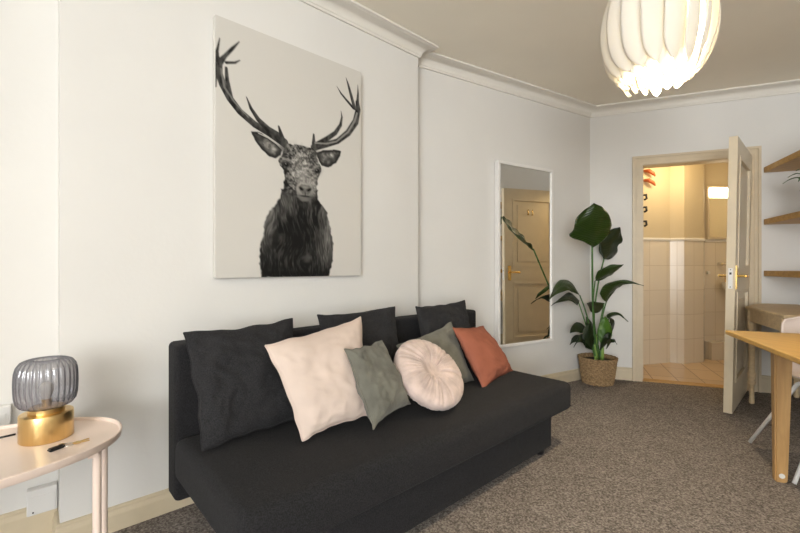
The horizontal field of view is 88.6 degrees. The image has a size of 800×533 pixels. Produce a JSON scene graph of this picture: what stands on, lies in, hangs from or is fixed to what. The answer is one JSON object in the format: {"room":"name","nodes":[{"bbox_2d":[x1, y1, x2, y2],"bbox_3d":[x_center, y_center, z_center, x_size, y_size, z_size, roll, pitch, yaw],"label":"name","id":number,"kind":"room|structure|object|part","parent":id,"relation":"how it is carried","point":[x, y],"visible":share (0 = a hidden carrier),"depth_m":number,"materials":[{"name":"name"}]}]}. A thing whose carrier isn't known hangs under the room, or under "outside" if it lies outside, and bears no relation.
{"room":"living room","nodes":[
{"label":"living room","id":0,"kind":"room"},
{"bbox_2d":[0,0,57,514],"bbox_3d":[-2.473,-0.223,0.680,2.924,2.545,0.120,0,0,-42],"label":"wall","id":1,"kind":"structure","parent":0,"point":[28,28],"depth_m":1.56,"materials":[{"name":"paint"}]},
{"bbox_2d":[0,404,10,425],"bbox_3d":[-1.487,0.547,1.473,0.130,0.075,0.034,0,0,-42],"label":"wall outlet","id":2,"kind":"object","parent":1,"relation":"attached to","point":[5,410],"visible":0.83,"depth_m":1.50,"materials":[{"name":"white plastic"}]},
{"bbox_2d":[26,481,57,516],"bbox_3d":[-1.371,0.890,1.571,0.089,0.095,0.042,0,0,-42],"label":"wall socket","id":3,"kind":"object","parent":1,"relation":"attached to","point":[41,498],"visible":1,"depth_m":1.56,"materials":[{"name":"white plastic"}]},
{"bbox_3d":[-1.359,0.898,1.558,0.073,0.067,0.003,0,0,-42],"label":"plate","id":4,"kind":"part","parent":3,"relation":"part of","materials":[{"name":"white plastic"}]},
{"bbox_2d":[58,0,417,522],"bbox_3d":[-0.655,-0.223,2.249,1.876,2.545,0.250,0,0,-42],"label":"wall","id":5,"kind":"structure","parent":0,"point":[135,77],"depth_m":1.74,"materials":[{"name":"paint"}]},
{"bbox_2d":[0,488,193,532],"bbox_3d":[-1.683,0.983,1.219,4.818,0.135,0.148,0,0,-42],"label":"baseboard","id":6,"kind":"structure","parent":5,"relation":"attached to","point":[135,511],"depth_m":1.61,"materials":[{"name":"paint"}]},
{"bbox_2d":[213,14,360,277],"bbox_3d":[-0.546,-0.546,2.151,0.824,1.200,0.035,0,0,-42],"label":"print","id":7,"kind":"object","parent":5,"relation":"attached to","point":[287,117],"visible":1,"depth_m":2.08,"materials":[{"name":"white fabric"}]},
{"bbox_2d":[299,0,799,117],"bbox_3d":[-0.625,-1.456,0.144,5.013,0.078,8.800,0,0,21],"label":"trim","id":8,"kind":"structure","parent":5,"relation":"attached to","point":[350,12],"depth_m":3.27,"materials":[{"name":"white paint"}]},
{"bbox_2d":[113,358,799,532],"bbox_3d":[0.324,1.099,0.782,6.310,0.101,10.683,0,0,21],"label":"floor","id":9,"kind":"structure","parent":0,"point":[626,456],"depth_m":2.07,"materials":[{"name":"carpet"}]},
{"bbox_2d":[0,417,121,532],"bbox_3d":[-1.342,0.793,1.054,1.046,0.513,0.530,0,0,-42],"label":"side table","id":10,"kind":"object","parent":9,"relation":"on","point":[18,464],"visible":0.84,"depth_m":1.26,"materials":[{"name":"beige paint"}]},
{"bbox_2d":[0,355,78,445],"bbox_3d":[-1.389,0.523,1.215,0.710,0.454,0.163,0,0,-22],"label":"table lamp","id":11,"kind":"object","parent":10,"relation":"on","point":[48,421],"visible":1,"depth_m":1.29,"materials":[{"name":"gold metal"}]},
{"bbox_3d":[-1.480,0.638,1.202,0.539,0.225,0.074,0,0,-18],"label":"power cord","id":12,"kind":"part","parent":11,"relation":"part of","materials":[{"name":"black plastic"}]},
{"bbox_3d":[-1.136,0.373,1.319,0.162,0.154,0.162,0,0,0],"label":"lamp shade","id":13,"kind":"part","parent":11,"relation":"part of","materials":[{"name":"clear glass"}]},
{"bbox_2d":[41,397,51,406],"bbox_3d":[-1.136,0.440,1.319,0.026,0.030,0.026,0,0,0],"label":"socket","id":14,"kind":"object","parent":11,"relation":"attached to","point":[46,401],"depth_m":1.31,"materials":[{"name":"beige metal"}]},
{"bbox_3d":[-1.136,0.398,1.319,0.040,0.054,0.040,0,0,0],"label":"bulb","id":15,"kind":"part","parent":11,"relation":"part of","materials":[{"name":"white glass"}]},
{"bbox_2d":[0,417,121,488],"bbox_3d":[-1.342,0.550,1.054,1.046,0.027,0.530,0,0,-43],"label":"tabletop","id":16,"kind":"object","parent":10,"relation":"on","point":[18,464],"depth_m":1.23,"materials":[{"name":"beige paint"}]},
{"bbox_2d":[47,438,89,451],"bbox_3d":[-1.022,0.545,1.265,0.049,0.010,0.109,0,0,36],"label":"key","id":17,"kind":"object","parent":10,"relation":"on","point":[62,445],"visible":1,"depth_m":1.24,"materials":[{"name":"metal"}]},
{"bbox_3d":[-0.943,0.806,1.276,0.024,0.488,0.024,0,0,0],"label":"leg","id":18,"kind":"part","parent":10,"relation":"part of","materials":[{"name":"beige paint"}]},
{"bbox_3d":[-1.048,0.806,1.451,0.024,0.488,0.024,0,0,0],"label":"leg","id":19,"kind":"part","parent":10,"relation":"part of","materials":[{"name":"beige paint"}]},
{"bbox_2d":[169,309,570,532],"bbox_3d":[0.026,0.677,2.024,1.925,0.747,0.810,0,0,-42],"label":"sofa","id":20,"kind":"object","parent":9,"relation":"on","point":[417,462],"visible":0.66,"depth_m":1.56,"materials":[{"name":"black fabric"}]},
{"bbox_2d":[183,318,294,450],"bbox_3d":[-0.598,0.445,1.662,0.463,0.417,0.219,0,0,-44],"label":"cushion","id":21,"kind":"object","parent":20,"relation":"on","point":[240,391],"visible":0.82,"depth_m":1.58,"materials":[{"name":"black fabric"}]},
{"bbox_2d":[265,316,366,440],"bbox_3d":[-0.285,0.442,1.682,0.209,0.414,0.498,0,0,44],"label":"cushion","id":22,"kind":"object","parent":20,"relation":"on","point":[315,372],"visible":0.89,"depth_m":1.60,"materials":[{"name":"fabric"}]},
{"bbox_3d":[-0.205,0.614,2.283,1.917,0.622,0.115,0,0,-42],"label":"backrest","id":23,"kind":"part","parent":20,"relation":"part of","materials":[{"name":"black fabric"}]},
{"bbox_2d":[317,306,397,362],"bbox_3d":[-0.163,0.436,2.073,0.517,0.423,0.209,0,0,-42],"label":"cushion","id":24,"kind":"object","parent":20,"relation":"on","point":[378,324],"visible":0.42,"depth_m":2.10,"materials":[{"name":"black fabric"}]},
{"bbox_2d":[344,340,410,429],"bbox_3d":[-0.097,0.480,1.723,0.206,0.286,0.268,0,0,37],"label":"cushion","id":25,"kind":"object","parent":20,"relation":"on","point":[379,384],"visible":1,"depth_m":1.67,"materials":[{"name":"green fabric"}]},
{"bbox_2d":[394,339,463,410],"bbox_3d":[0.136,0.498,1.914,0.332,0.287,0.324,0,0,0],"label":"round cushion","id":26,"kind":"object","parent":20,"relation":"on","point":[431,377],"visible":0.96,"depth_m":1.84,"materials":[{"name":"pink fabric"}]},
{"bbox_2d":[396,322,473,382],"bbox_3d":[0.202,0.489,2.199,0.169,0.328,0.510,0,0,41],"label":"cushion","id":27,"kind":"object","parent":20,"relation":"on","point":[445,338],"visible":0.43,"depth_m":2.26,"materials":[{"name":"green fabric"}]},
{"bbox_2d":[415,300,471,369],"bbox_3d":[0.290,0.437,2.495,0.517,0.430,0.208,0,0,-42],"label":"cushion","id":28,"kind":"object","parent":20,"relation":"on","point":[431,319],"visible":0.41,"depth_m":2.47,"materials":[{"name":"black fabric"}]},
{"bbox_2d":[452,326,512,386],"bbox_3d":[0.504,0.504,2.448,0.193,0.333,0.516,0,0,34],"label":"cushion","id":29,"kind":"object","parent":20,"relation":"on","point":[487,360],"visible":0.98,"depth_m":2.33,"materials":[{"name":"fabric"}]},
{"bbox_2d":[549,203,643,386],"bbox_3d":[1.698,0.282,3.533,0.932,1.535,0.500,0,0,-35],"label":"potted plant","id":30,"kind":"object","parent":9,"relation":"on","point":[592,226],"visible":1,"depth_m":3.58,"materials":[{"name":"green plant"}]},
{"bbox_3d":[1.663,0.559,3.646,0.176,0.492,0.017,0,0,-14],"label":"stem","id":31,"kind":"part","parent":30,"relation":"part of","materials":[{"name":"green plant"}]},
{"bbox_3d":[1.680,0.543,3.671,0.154,0.565,0.031,0,0,0],"label":"stem","id":32,"kind":"part","parent":30,"relation":"part of","materials":[{"name":"green plant"}]},
{"bbox_3d":[1.671,0.328,3.542,0.032,0.999,0.381,0,0,31],"label":"stem","id":33,"kind":"part","parent":30,"relation":"part of","materials":[{"name":"green plant"}]},
{"bbox_3d":[1.809,0.382,3.728,0.124,0.906,0.056,0,0,0],"label":"stem","id":34,"kind":"part","parent":30,"relation":"part of","materials":[{"name":"green plant"}]},
{"bbox_3d":[1.791,0.566,3.666,0.093,0.479,0.020,0,0,-13],"label":"stem","id":35,"kind":"part","parent":30,"relation":"part of","materials":[{"name":"green plant"}]},
{"bbox_2d":[725,330,799,482],"bbox_3d":[1.832,0.693,1.394,0.780,0.715,1.350,0,0,21],"label":"dining table","id":36,"kind":"object","parent":9,"relation":"on","point":[784,348],"visible":1,"depth_m":1.98,"materials":[{"name":"brown wood"}]},
{"bbox_3d":[1.862,0.704,2.000,0.072,0.692,0.052,0,0,21],"label":"leg","id":37,"kind":"part","parent":36,"relation":"part of","materials":[{"name":"brown wood"}]},
{"bbox_2d":[745,303,799,403],"bbox_3d":[2.812,0.678,2.948,0.520,0.744,1.003,0,0,19],"label":"console table","id":38,"kind":"object","parent":9,"relation":"on","point":[766,314],"visible":0.51,"depth_m":3.08,"materials":[{"name":"brown wood"}]},
{"bbox_3d":[2.696,0.690,3.143,0.052,0.721,0.052,0,0,0],"label":"leg","id":39,"kind":"part","parent":38,"relation":"part of","materials":[{"name":"brown wood"}]},
{"bbox_3d":[3.176,0.690,3.285,0.052,0.721,0.052,0,0,0],"label":"leg","id":40,"kind":"part","parent":38,"relation":"part of","materials":[{"name":"brown wood"}]},
{"bbox_2d":[748,316,799,484],"bbox_3d":[2.285,0.655,2.081,0.667,0.782,0.518,0,0,21],"label":"chair","id":41,"kind":"object","parent":9,"relation":"on","point":[789,325],"visible":0.49,"depth_m":2.31,"materials":[{"name":"beige plastic"}]},
{"bbox_3d":[2.147,0.831,2.334,0.029,0.430,0.262,0,0,-34],"label":"leg","id":42,"kind":"part","parent":41,"relation":"part of","materials":[{"name":"white paint"}]},
{"bbox_3d":[2.011,0.831,1.990,0.262,0.430,0.028,0,0,-13],"label":"leg","id":43,"kind":"part","parent":41,"relation":"part of","materials":[{"name":"white paint"}]},
{"bbox_2d":[418,67,589,375],"bbox_3d":[0.901,-0.223,3.441,2.050,2.545,0.120,0,0,-31],"label":"wall","id":44,"kind":"structure","parent":0,"point":[464,127],"depth_m":3.23,"materials":[{"name":"paint"}]},
{"bbox_2d":[495,160,553,347],"bbox_3d":[1.050,-0.098,3.430,0.655,1.495,0.042,0,0,-31],"label":"wall mirror","id":45,"kind":"object","parent":44,"relation":"attached to","point":[524,194],"visible":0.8,"depth_m":3.41,"materials":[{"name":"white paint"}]},
{"bbox_2d":[541,368,580,381],"bbox_3d":[0.937,1.000,3.382,2.050,0.100,0.018,0,0,-31],"label":"baseboard","id":46,"kind":"structure","parent":44,"relation":"attached to","point":[570,375],"depth_m":3.72,"materials":[{"name":"paint"}]},
{"bbox_2d":[354,0,799,104],"bbox_3d":[1.181,-1.545,0.043,8.189,0.100,6.320,0,0,-44],"label":"ceiling","id":47,"kind":"structure","parent":0,"point":[553,45],"depth_m":2.70,"materials":[{"name":"paint"}]},
{"bbox_2d":[600,0,720,96],"bbox_3d":[1.110,-1.132,1.771,0.438,0.722,0.440,0,0,-33],"label":"pendant lamp","id":48,"kind":"object","parent":47,"relation":"hanging from","point":[653,45],"visible":1,"depth_m":1.66,"materials":[{"name":"white fabric"}]},
{"bbox_2d":[577,353,618,386],"bbox_3d":[1.778,0.930,3.690,0.335,0.240,0.335,0,0,0],"label":"basket","id":49,"kind":"object","parent":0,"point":[598,370],"depth_m":3.58,"materials":[{"name":"brown wicker"}]},
{"bbox_2d":[643,167,669,364],"bbox_3d":[2.436,-0.125,4.380,1.043,2.350,0.100,0,0,-16],"label":"wall","id":50,"kind":"structure","parent":0,"point":[656,254],"depth_m":4.43,"materials":[{"name":"tile"}]},
{"bbox_2d":[644,178,655,185],"bbox_3d":[2.659,-0.897,4.354,0.130,0.077,0.059,0,0,0],"label":"wall hook","id":51,"kind":"object","parent":50,"relation":"attached to","point":[648,180],"visible":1,"depth_m":4.34,"materials":[{"name":"orange plastic"}]},
{"bbox_2d":[644,169,655,176],"bbox_3d":[2.659,-0.997,4.354,0.130,0.077,0.059,0,0,0],"label":"wall hook","id":52,"kind":"object","parent":50,"relation":"attached to","point":[649,171],"visible":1,"depth_m":4.34,"materials":[{"name":"orange plastic"}]},
{"bbox_2d":[670,166,683,363],"bbox_3d":[3.030,-0.125,4.490,0.128,2.350,0.100,0,0,31],"label":"wall","id":53,"kind":"structure","parent":0,"point":[676,247],"depth_m":4.45,"materials":[{"name":"tile"}]},
{"bbox_2d":[684,164,703,363],"bbox_3d":[3.184,-0.125,4.510,0.296,2.350,0.100,0,0,-19],"label":"wall","id":54,"kind":"structure","parent":0,"point":[693,250],"depth_m":4.46,"materials":[{"name":"tile"}]},
{"bbox_2d":[590,93,799,375],"bbox_3d":[2.588,-0.223,3.672,1.620,2.545,0.120,0,0,21],"label":"wall","id":55,"kind":"structure","parent":0,"point":[772,123],"depth_m":3.61,"materials":[{"name":"paint"}]},
{"bbox_2d":[615,367,631,380],"bbox_3d":[1.974,0.993,3.840,0.352,0.115,0.018,0,0,21],"label":"baseboard","id":56,"kind":"structure","parent":55,"relation":"attached to","point":[622,373],"depth_m":3.79,"materials":[{"name":"paint"}]},
{"bbox_2d":[643,378,747,390],"bbox_3d":[2.599,1.047,3.657,0.774,0.006,0.100,0,0,21],"label":"threshold","id":57,"kind":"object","parent":55,"relation":"attached to","point":[644,379],"depth_m":3.66,"materials":[{"name":"brown wood"}]},
{"bbox_2d":[632,146,761,392],"bbox_3d":[2.599,0.022,3.658,0.942,2.056,0.158,0,0,21],"label":"trim","id":58,"kind":"structure","parent":55,"relation":"attached to","point":[639,163],"depth_m":3.70,"materials":[{"name":"paint"}]},
{"bbox_2d":[718,136,752,413],"bbox_3d":[2.616,0.062,3.188,0.172,1.961,0.808,0,0,43],"label":"door","id":59,"kind":"structure","parent":55,"relation":"in","point":[740,174],"depth_m":2.95,"materials":[{"name":"paint"}]},
{"bbox_3d":[2.337,0.085,2.900,0.003,0.145,0.028,0,0,-44],"label":"lock plate","id":60,"kind":"part","parent":59,"relation":"part of","materials":[{"name":"white paint"}]},
{"bbox_3d":[2.455,0.077,2.938,0.131,0.170,0.061,0,0,-44],"label":"handle","id":61,"kind":"part","parent":59,"relation":"part of","materials":[{"name":"gold metal"}]},
{"bbox_3d":[2.636,0.022,3.157,0.555,1.640,0.046,0,0,-44],"label":"panel moulding","id":62,"kind":"part","parent":59,"relation":"part of","materials":[{"name":"paint"}]},
{"bbox_2d":[704,162,727,340],"bbox_3d":[4.083,-0.125,4.790,1.231,2.350,0.100,0,0,-6],"label":"wall","id":63,"kind":"structure","parent":0,"point":[714,252],"depth_m":4.69,"materials":[{"name":"tile"}]},
{"bbox_2d":[643,237,726,241],"bbox_3d":[3.311,-0.295,4.551,2.818,0.030,0.176,0,0,-13],"label":"trim","id":64,"kind":"structure","parent":63,"relation":"attached to","point":[644,238],"depth_m":4.45,"materials":[{"name":"beige ceramic"}]},
{"bbox_2d":[704,341,724,359],"bbox_3d":[4.092,0.950,4.690,1.231,0.200,0.100,0,0,-6],"label":"trim","id":65,"kind":"structure","parent":63,"relation":"attached to","point":[713,350],"depth_m":4.59,"materials":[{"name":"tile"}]},
{"bbox_2d":[706,186,727,238],"bbox_3d":[3.843,-0.610,4.692,0.705,0.600,0.043,0,0,-6],"label":"bathroom mirror","id":66,"kind":"object","parent":63,"relation":"attached to","point":[716,208],"visible":0.4,"depth_m":4.67,"materials":[{"name":"mirror"}]},
{"bbox_3d":[3.842,-0.555,4.706,0.665,0.450,0.012,0,0,-6],"label":"mirror pane","id":67,"kind":"part","parent":66,"relation":"part of","materials":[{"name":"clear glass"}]},
{"bbox_2d":[709,188,727,197],"bbox_3d":[3.843,-0.840,4.691,0.665,0.100,0.041,0,0,-6],"label":"diffuser","id":68,"kind":"object","parent":66,"relation":"attached to","point":[713,192],"depth_m":4.65,"materials":[{"name":"white plastic"}]},
{"bbox_2d":[722,277,725,290],"bbox_3d":[3.833,0.217,4.514,0.472,0.266,0.376,0,0,0],"label":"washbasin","id":69,"kind":"object","parent":63,"relation":"attached to","point":[723,283],"visible":0.1,"depth_m":4.57,"materials":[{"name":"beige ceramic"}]},
{"bbox_3d":[1.812,-0.222,-0.729,3.432,2.545,8.396,0,0,0],"label":"wall","id":70,"kind":"structure","parent":0,"visible":0},
{"bbox_2d":[762,375,799,395],"bbox_3d":[1.558,0.980,-0.715,0.321,0.140,8.800,0,0,21],"label":"baseboard","id":71,"kind":"structure","parent":70,"relation":"attached to","point":[766,380],"depth_m":3.41,"materials":[{"name":"paint"}]},
{"bbox_2d":[764,150,799,172],"bbox_3d":[2.905,-0.805,2.676,0.299,0.045,1.497,0,0,21],"label":"floating shelf","id":72,"kind":"object","parent":70,"relation":"attached to","point":[791,162],"visible":1,"depth_m":3.18,"materials":[{"name":"brown wood"}]},
{"bbox_2d":[764,211,799,224],"bbox_3d":[2.905,-0.371,2.676,0.299,0.045,1.497,0,0,21],"label":"floating shelf","id":73,"kind":"object","parent":70,"relation":"attached to","point":[791,218],"visible":1,"depth_m":3.18,"materials":[{"name":"brown wood"}]},
{"bbox_2d":[783,169,799,183],"bbox_3d":[2.903,-0.548,2.865,0.257,0.308,0.336,0,0,0],"label":"potted plant","id":74,"kind":"object","parent":73,"relation":"on","point":[798,169],"visible":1,"depth_m":2.95,"materials":[{"name":"green plant"}]},
{"bbox_2d":[764,271,799,277],"bbox_3d":[2.905,0.058,2.676,0.299,0.045,1.497,0,0,21],"label":"floating shelf","id":75,"kind":"object","parent":70,"relation":"attached to","point":[796,274],"visible":1,"depth_m":3.12,"materials":[{"name":"brown wood"}]}
]}

